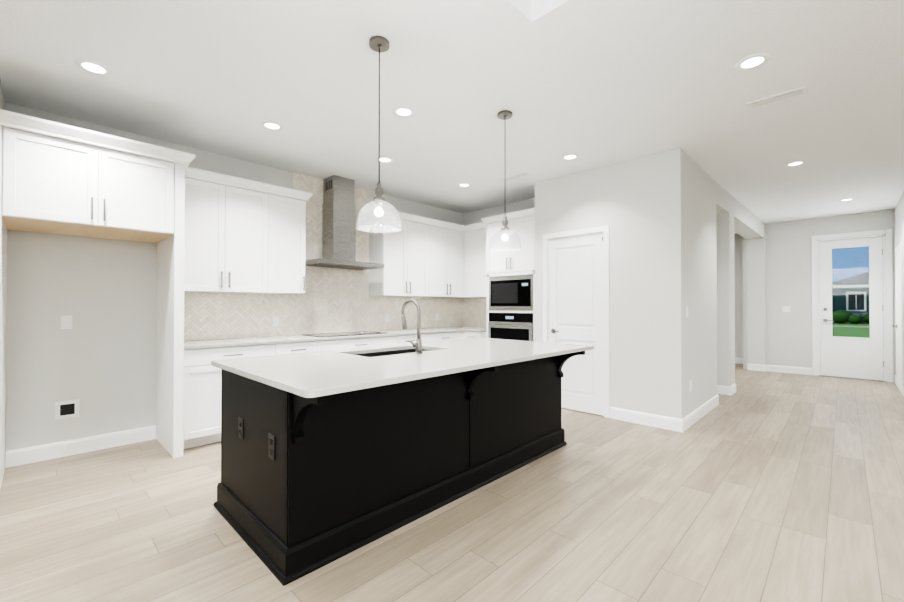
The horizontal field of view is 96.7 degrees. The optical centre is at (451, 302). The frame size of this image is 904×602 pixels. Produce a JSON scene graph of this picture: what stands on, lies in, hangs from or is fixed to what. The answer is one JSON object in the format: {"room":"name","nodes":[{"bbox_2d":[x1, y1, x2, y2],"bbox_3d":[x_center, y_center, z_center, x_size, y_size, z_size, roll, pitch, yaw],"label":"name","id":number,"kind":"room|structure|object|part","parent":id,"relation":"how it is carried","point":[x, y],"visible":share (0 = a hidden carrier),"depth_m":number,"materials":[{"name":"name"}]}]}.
{"room":"kitchen","nodes":[
{"label":"kitchen","id":0,"kind":"room"},
{"bbox_2d":[0,78,4,126],"bbox_3d":[-3.376,-0.147,2.878,0.680,2.900,0.190,0,-1,44],"label":"wall","id":1,"kind":"structure","parent":0,"point":[2,103],"depth_m":2.95,"materials":[{"name":"white paint"}]},
{"bbox_2d":[4,102,462,453],"bbox_3d":[-1.441,-0.127,5.439,0.120,2.900,6.560,0,-1,44],"label":"wall","id":2,"kind":"structure","parent":0,"point":[98,360],"depth_m":3.53,"materials":[{"name":"white paint"}]},
{"bbox_2d":[61,316,71,328],"bbox_3d":[-3.296,0.167,3.440,0.008,0.116,0.072,0,-1,44],"label":"outlet","id":3,"kind":"object","parent":2,"relation":"attached to","point":[66,321],"depth_m":3.44,"materials":[{"name":"white plastic"}]},
{"bbox_2d":[55,399,78,419],"bbox_3d":[-3.290,0.912,3.442,0.006,0.150,0.150,0,-1,44],"label":"outlet","id":4,"kind":"object","parent":2,"relation":"attached to","point":[66,409],"depth_m":3.44,"materials":[{"name":"white plastic"}]},
{"bbox_2d":[5,425,155,467],"bbox_3d":[-3.194,1.243,3.532,0.014,0.130,0.971,0,-1,44],"label":"baseboard","id":5,"kind":"structure","parent":2,"relation":"attached to","point":[23,456],"depth_m":3.48,"materials":[{"name":"white wood"}]},
{"bbox_2d":[184,166,275,293],"bbox_3d":[-2.365,-0.687,4.152,0.341,1.160,0.899,0,-1,44],"label":"upper cabinet","id":6,"kind":"object","parent":2,"relation":"attached to","point":[251,239],"depth_m":4.03,"materials":[{"name":"white wood"}]},
{"bbox_2d":[272,316,278,325],"bbox_3d":[-2.059,0.217,4.698,0.008,0.116,0.072,0,-1,44],"label":"outlet","id":7,"kind":"object","parent":2,"relation":"attached to","point":[275,319],"depth_m":4.69,"materials":[{"name":"white plastic"}]},
{"bbox_2d":[276,186,307,293],"bbox_3d":[-1.967,-0.684,4.560,0.341,1.160,0.479,0,-1,44],"label":"upper cabinet","id":8,"kind":"object","parent":2,"relation":"attached to","point":[290,211],"depth_m":4.49,"materials":[{"name":"white wood"}]},
{"bbox_2d":[305,175,383,269],"bbox_3d":[-1.365,-1.015,5.072,0.491,1.125,0.900,0,-1,44],"label":"range hood","id":9,"kind":"object","parent":2,"relation":"attached to","point":[338,228],"visible":0.96,"depth_m":5.04,"materials":[{"name":"silver metal"}]},
{"bbox_2d":[385,314,388,321],"bbox_3d":[-0.943,0.226,5.844,0.008,0.116,0.072,0,-1,44],"label":"outlet","id":10,"kind":"object","parent":2,"relation":"attached to","point":[386,315],"depth_m":5.84,"materials":[{"name":"white plastic"}]},
{"bbox_2d":[368,210,423,296],"bbox_3d":[-0.736,-0.674,5.825,0.341,1.160,0.869,0,-1,44],"label":"upper cabinet","id":11,"kind":"object","parent":2,"relation":"attached to","point":[401,253],"depth_m":5.61,"materials":[{"name":"white wood"}]},
{"bbox_2d":[435,313,438,320],"bbox_3d":[-0.245,0.232,6.561,0.008,0.116,0.072,0,-1,44],"label":"outlet","id":12,"kind":"object","parent":2,"relation":"attached to","point":[436,314],"depth_m":6.56,"materials":[{"name":"white plastic"}]},
{"bbox_2d":[424,218,463,297],"bbox_3d":[-0.190,-0.670,6.341,0.403,1.160,0.870,0,-1,44],"label":"upper cabinet","id":13,"kind":"object","parent":2,"relation":"attached to","point":[443,247],"depth_m":6.21,"materials":[{"name":"white wood"}]},
{"bbox_2d":[184,172,485,340],"bbox_3d":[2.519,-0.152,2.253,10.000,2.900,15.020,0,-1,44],"label":"wall","id":14,"kind":"structure","parent":0,"point":[333,300],"depth_m":5.09,"materials":[{"name":"beige tile"}]},
{"bbox_2d":[0,363,903,601],"bbox_3d":[2.518,1.329,2.326,10.120,0.060,15.140,0,-1,44],"label":"floor","id":15,"kind":"structure","parent":0,"point":[762,486],"depth_m":2.37,"materials":[{"name":"beige wood"}]},
{"bbox_2d":[0,109,195,488],"bbox_3d":[-2.930,0.016,3.258,0.784,2.580,1.290,0,-1,44],"label":"surround","id":16,"kind":"object","parent":15,"relation":"on","point":[50,185],"visible":1,"depth_m":3.12,"materials":[{"name":"white wood"}]},
{"bbox_2d":[183,342,282,448],"bbox_3d":[-2.274,0.862,4.030,0.620,0.900,0.870,0,-1,44],"label":"base cabinet","id":17,"kind":"object","parent":15,"relation":"on","point":[202,397],"depth_m":3.65,"materials":[{"name":"white wood"}]},
{"bbox_2d":[184,326,478,349],"bbox_3d":[-1.076,0.407,5.254,0.635,0.030,4.290,0,-1,44],"label":"countertop","id":18,"kind":"structure","parent":17,"relation":"on","point":[210,344],"depth_m":4.33,"materials":[{"name":"white stone"}]},
{"bbox_2d":[315,330,386,337],"bbox_3d":[-1.322,0.376,5.019,0.470,0.028,0.910,0,-1,44],"label":"cooktop","id":19,"kind":"object","parent":18,"relation":"in","point":[320,335],"depth_m":5.03,"materials":[{"name":"black glass"}]},
{"bbox_2d":[283,342,322,353],"bbox_3d":[-1.855,0.865,4.461,0.620,0.900,0.569,0,-1,44],"label":"base cabinet","id":20,"kind":"object","parent":15,"relation":"on","point":[288,347],"depth_m":4.27,"materials":[{"name":"white wood"}]},
{"bbox_2d":[323,334,402,350],"bbox_3d":[-1.318,0.870,5.012,0.620,0.900,1.209,0,-1,44],"label":"base cabinet","id":21,"kind":"object","parent":15,"relation":"on","point":[340,343],"depth_m":4.79,"materials":[{"name":"white wood"}]},
{"bbox_2d":[213,351,584,585],"bbox_3d":[-0.159,0.854,3.080,1.266,0.900,2.628,0,-1,44],"label":"kitchen island","id":22,"kind":"object","parent":15,"relation":"on","point":[328,456],"depth_m":2.29,"materials":[{"name":"black wood"}]},
{"bbox_2d":[211,339,593,398],"bbox_3d":[-0.147,0.389,3.072,1.350,0.030,2.660,0,-1,44],"label":"island countertop","id":23,"kind":"structure","parent":22,"relation":"on","point":[316,374],"depth_m":2.45,"materials":[{"name":"white stone"}]},
{"bbox_2d":[351,347,438,354],"bbox_3d":[-0.442,0.511,3.177,0.438,0.235,0.798,0,-1,44],"label":"sink","id":24,"kind":"object","parent":23,"relation":"in","point":[394,350],"depth_m":3.41,"materials":[{"name":"silver metal"}]},
{"bbox_2d":[401,299,422,354],"bbox_3d":[-0.339,0.171,3.015,0.232,0.406,0.152,0,-1,44],"label":"faucet","id":25,"kind":"object","parent":23,"relation":"on","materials":[{"name":"silver metal"}]},
{"bbox_2d":[403,334,416,343],"bbox_3d":[-0.791,0.874,5.553,0.620,0.900,0.539,0,-1,44],"label":"base cabinet","id":26,"kind":"object","parent":15,"relation":"on","point":[412,337],"depth_m":5.33,"materials":[{"name":"white"}]},
{"bbox_2d":[421,330,466,341],"bbox_3d":[-0.334,0.877,5.980,0.681,0.900,0.949,0,-1,44],"label":"base cabinet","id":27,"kind":"object","parent":15,"relation":"on","point":[439,335],"depth_m":5.81,"materials":[{"name":"white wood"}]},
{"bbox_2d":[467,330,485,337],"bbox_3d":[0.518,0.879,6.211,0.378,0.900,0.689,0,-1,44],"label":"base cabinet","id":28,"kind":"object","parent":15,"relation":"on","point":[470,333],"depth_m":5.94,"materials":[{"name":"white wood"}]},
{"bbox_2d":[481,208,534,340],"bbox_3d":[0.958,0.036,5.829,0.925,2.580,0.648,0,-1,44],"label":"tall cabinet","id":29,"kind":"object","parent":15,"relation":"on","point":[510,295],"visible":0.56,"depth_m":5.59,"materials":[{"name":"white wood"}]},
{"bbox_2d":[488,313,532,340],"bbox_3d":[0.930,0.413,5.750,0.750,0.540,0.500,0,-1,44],"label":"oven","id":30,"kind":"object","parent":29,"relation":"in","point":[511,326],"depth_m":5.59,"materials":[{"name":"silver metal"}]},
{"bbox_2d":[489,274,532,310],"bbox_3d":[0.919,-0.135,5.742,0.750,0.484,0.332,0,-1,44],"label":"microwave","id":31,"kind":"object","parent":29,"relation":"in","point":[507,292],"depth_m":5.61,"materials":[{"name":"silver metal"}]},
{"bbox_2d":[716,213,736,395],"bbox_3d":[4.003,0.017,5.974,0.348,2.620,0.294,0,-1,-45],"label":"column","id":32,"kind":"structure","parent":15,"relation":"on","point":[726,384],"depth_m":5.83,"materials":[{"name":"white paint"}]},
{"bbox_2d":[0,0,903,233],"bbox_3d":[2.518,-1.791,2.350,10.120,0.380,15.140,0,-1,44],"label":"ceiling","id":33,"kind":"structure","parent":0,"point":[593,84],"depth_m":2.97,"materials":[{"name":"white paint"}]},
{"bbox_2d":[75,59,111,75],"label":"ceiling lights","id":34,"kind":"object","parent":33,"relation":"attached to","point":[90,66],"depth_m":2.72,"materials":[{"name":"white plastic"}]},
{"bbox_2d":[260,121,282,130],"label":"ceiling lights","id":35,"kind":"object","parent":33,"relation":"attached to","point":[271,125],"depth_m":3.60,"materials":[{"name":"white plastic"}]},
{"bbox_2d":[356,36,400,232],"bbox_3d":[-0.447,-1.025,2.468,0.273,1.150,0.273,0,-1,44],"label":"pendant light","id":36,"kind":"object","parent":33,"relation":"hanging from","point":[379,44],"visible":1,"depth_m":2.44,"materials":[{"name":"clear glass"}]},
{"bbox_3d":[-0.447,-0.534,2.464,0.273,0.168,0.273,0,-1,44],"label":"lamp shade","id":37,"kind":"part","parent":36,"relation":"part of","materials":[{"name":"clear glass"}]},
{"bbox_3d":[-0.447,-0.572,2.464,0.060,0.090,0.060,0,-1,44],"label":"bulb","id":38,"kind":"part","parent":36,"relation":"part of","materials":[{"name":"white glass"}]},
{"bbox_2d":[376,156,392,162],"label":"ceiling lights","id":39,"kind":"object","parent":33,"relation":"attached to","point":[383,159],"depth_m":4.43,"materials":[{"name":"white"}]},
{"bbox_2d":[392,106,414,116],"label":"ceiling lights","id":40,"kind":"object","parent":33,"relation":"attached to","point":[402,111],"depth_m":3.34,"materials":[{"name":"white"}]},
{"bbox_2d":[457,183,470,186],"label":"ceiling lights","id":41,"kind":"object","parent":33,"relation":"attached to","point":[460,184],"depth_m":5.35,"materials":[{"name":"white"}]},
{"bbox_2d":[489,110,521,251],"bbox_3d":[0.446,-1.018,3.385,0.273,1.150,0.273,0,-1,44],"label":"pendant light","id":42,"kind":"object","parent":33,"relation":"hanging from","point":[507,233],"visible":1,"depth_m":3.34,"materials":[{"name":"clear glass"}]},
{"bbox_3d":[0.446,-0.527,3.381,0.273,0.168,0.273,0,-1,44],"label":"lamp shade","id":43,"kind":"part","parent":42,"relation":"part of","materials":[{"name":"clear glass"}]},
{"bbox_2d":[498,172,529,181],"bbox_3d":[0.778,-1.572,5.048,0.400,0.016,0.120,0,-1,44],"label":"ceiling vent","id":44,"kind":"object","parent":33,"relation":"in","point":[524,174],"depth_m":5.02,"materials":[{"name":"white metal"}]},
{"bbox_2d":[561,153,578,159],"label":"ceiling lights","id":45,"kind":"object","parent":33,"relation":"attached to","point":[570,156],"depth_m":4.34,"materials":[{"name":"white"}]},
{"bbox_2d":[735,53,769,70],"label":"ceiling lights","id":46,"kind":"object","parent":33,"relation":"attached to","point":[743,64],"depth_m":2.66,"materials":[{"name":"white plastic"}]},
{"bbox_2d":[746,85,807,108],"bbox_3d":[2.515,-1.587,3.120,0.360,0.016,0.120,0,-1,44],"label":"ceiling vent","id":47,"kind":"object","parent":33,"relation":"in","point":[778,97],"depth_m":3.10,"materials":[{"name":"white metal"}]},
{"bbox_2d":[785,160,805,166],"label":"ceiling lights","id":48,"kind":"object","parent":33,"relation":"attached to","point":[795,163],"depth_m":4.56,"materials":[{"name":"white plastic"}]},
{"bbox_2d":[838,198,855,200],"label":"ceiling lights","id":49,"kind":"object","parent":33,"relation":"attached to","point":[845,199],"depth_m":6.10,"materials":[{"name":"white"}]},
{"bbox_2d":[463,198,534,231],"bbox_3d":[1.204,-0.117,6.743,1.850,2.900,1.000,0,-1,44],"label":"wall","id":50,"kind":"structure","parent":0,"point":[473,217],"depth_m":6.54,"materials":[{"name":"white paint"}]},
{"bbox_2d":[464,222,485,297],"bbox_3d":[0.527,-0.669,6.432,0.658,1.160,0.381,0,-1,44],"label":"upper cabinet","id":51,"kind":"object","parent":50,"relation":"attached to","point":[475,240],"depth_m":6.38,"materials":[{"name":"white wood"}]},
{"bbox_2d":[535,147,683,418],"bbox_3d":[1.747,-0.132,4.735,1.730,2.900,0.100,0,-1,44],"label":"wall","id":52,"kind":"structure","parent":0,"point":[643,210],"depth_m":4.39,"materials":[{"name":"white paint"}]},
{"bbox_2d":[542,225,609,417],"bbox_3d":[1.523,0.217,4.939,0.870,2.205,0.116,0,-1,44],"label":"door frame","id":53,"kind":"structure","parent":52,"relation":"attached to","point":[594,230],"depth_m":4.63,"materials":[{"name":"white wood"}]},
{"bbox_2d":[548,232,603,415],"bbox_3d":[1.516,0.247,4.932,0.732,2.128,0.046,0,-1,44],"label":"pantry door","id":54,"kind":"structure","parent":52,"relation":"in","point":[575,293],"depth_m":4.88,"materials":[{"name":"white wood"}]},
{"bbox_2d":[610,407,680,431],"bbox_3d":[2.066,1.249,4.335,0.730,0.130,0.014,0,-1,44],"label":"baseboard","id":55,"kind":"structure","parent":52,"relation":"attached to","point":[669,423],"depth_m":4.31,"materials":[{"name":"white wood"}]},
{"bbox_2d":[683,150,716,416],"bbox_3d":[2.309,-0.128,5.312,1.730,2.900,1.510,0,-1,44],"label":"wall","id":56,"kind":"structure","parent":0,"point":[700,281],"depth_m":4.62,"materials":[{"name":"white paint"}]},
{"bbox_2d":[681,394,718,432],"bbox_3d":[2.899,1.252,4.657,0.014,0.130,1.638,0,-1,44],"label":"baseboard","id":57,"kind":"structure","parent":56,"relation":"attached to","point":[701,411],"depth_m":4.52,"materials":[{"name":"white wood"}]},
{"bbox_2d":[734,234,742,357],"bbox_3d":[5.529,-0.092,9.887,2.940,2.900,0.120,0,-1,44],"label":"wall","id":58,"kind":"structure","parent":0,"point":[738,253],"depth_m":8.96,"materials":[{"name":"white paint"}]},
{"bbox_2d":[735,357,742,363],"bbox_3d":[5.540,1.292,9.773,2.780,0.130,0.014,0,-1,44],"label":"baseboard","id":59,"kind":"structure","parent":58,"relation":"attached to","point":[737,360],"depth_m":8.94,"materials":[{"name":"white wood"}]},
{"bbox_2d":[716,182,764,238],"bbox_3d":[4.732,-1.427,6.713,3.860,0.280,0.280,0,-1,-45],"label":"header beam","id":60,"kind":"structure","parent":0,"point":[748,224],"depth_m":6.46,"materials":[{"name":"white paint"}]},
{"bbox_2d":[747,238,766,371],"bbox_3d":[6.069,0.033,8.009,0.148,2.620,0.294,0,-1,-45],"label":"wall","id":61,"kind":"structure","parent":0,"point":[756,341],"depth_m":7.97,"materials":[{"name":"white paint"}]},
{"bbox_2d":[743,209,895,375],"bbox_3d":[6.750,-0.111,7.457,2.200,2.900,0.140,0,-1,44],"label":"wall","id":62,"kind":"structure","parent":0,"point":[788,263],"depth_m":7.63,"materials":[{"name":"white paint"}]},
{"bbox_2d":[782,306,790,311],"bbox_3d":[6.397,0.121,7.694,0.120,0.116,0.009,0,-1,44],"label":"light switch","id":63,"kind":"object","parent":62,"relation":"attached to","point":[784,308],"depth_m":7.69,"materials":[{"name":"white plastic"}]},
{"bbox_2d":[766,365,811,374],"bbox_3d":[6.413,1.276,7.666,0.670,0.130,0.014,0,-1,44],"label":"baseboard","id":64,"kind":"structure","parent":62,"relation":"attached to","point":[771,368],"depth_m":7.65,"materials":[{"name":"white wood"}]},
{"bbox_2d":[820,236,883,380],"bbox_3d":[7.041,0.099,7.107,0.794,2.455,0.103,0,-1,44],"label":"front door","id":65,"kind":"structure","parent":62,"relation":"in","point":[856,357],"depth_m":7.07,"materials":[{"name":"white wood"}]},
{"bbox_2d":[832,248,868,337],"bbox_3d":[7.060,-0.186,7.131,0.490,1.605,0.008,0,-1,44],"label":"glass window","id":66,"kind":"structure","parent":65,"relation":"in","point":[849,298],"depth_m":7.13,"materials":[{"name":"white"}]},
{"bbox_3d":[7.040,0.086,7.077,0.754,2.000,0.060,0,-1,44],"label":"front door hardware","id":67,"kind":"part","parent":65,"relation":"part of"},
{"bbox_2d":[811,229,893,382],"bbox_3d":[7.073,0.049,7.142,1.010,2.575,0.178,0,-1,44],"label":"door frame","id":68,"kind":"structure","parent":62,"relation":"attached to","point":[886,234],"depth_m":6.88,"materials":[{"name":"white wood"}]},
{"bbox_2d":[894,191,903,357],"bbox_3d":[6.399,-0.126,5.607,0.120,2.900,3.000,0,-1,44],"label":"wall","id":69,"kind":"structure","parent":0,"point":[899,223],"depth_m":6.11,"materials":[{"name":"white paint"}]},
{"bbox_2d":[892,241,903,394],"bbox_3d":[6.805,0.224,6.151,0.062,2.210,0.990,0,-1,44],"label":"door frame","id":70,"kind":"structure","parent":69,"relation":"attached to","point":[899,325],"depth_m":6.09,"materials":[{"name":"white wood"}]},
{"bbox_2d":[894,375,903,395],"bbox_3d":[6.351,1.260,5.642,0.014,0.130,3.000,0,-1,44],"label":"baseboard","id":71,"kind":"structure","parent":69,"relation":"attached to","point":[899,385],"depth_m":6.12,"materials":[{"name":"white wood"}]},
{"label":"outside","id":72,"kind":"structure","parent":0,"visible":0},
{"bbox_2d":[832,323,869,337],"bbox_3d":[35.000,1.696,35.766,80.000,0.230,79.860,0,-1,44],"label":"ground","id":73,"kind":"structure","parent":72,"point":[862,330],"depth_m":22.96,"materials":[{"name":"green plant"}]},
{"bbox_2d":[832,272,868,323],"bbox_3d":[40.986,-1.028,32.617,16.200,5.370,13.250,0,-1,44],"label":"house","id":74,"kind":"structure","parent":73,"relation":"on","point":[842,286],"depth_m":32.60,"materials":[{"name":"teal"}]},
{"bbox_2d":[832,310,869,323],"bbox_3d":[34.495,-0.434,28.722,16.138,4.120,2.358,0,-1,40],"label":"bushes","id":75,"kind":"object","parent":73,"relation":"on","point":[843,317],"depth_m":31.56,"materials":[{"name":"green plant"}]}
]}

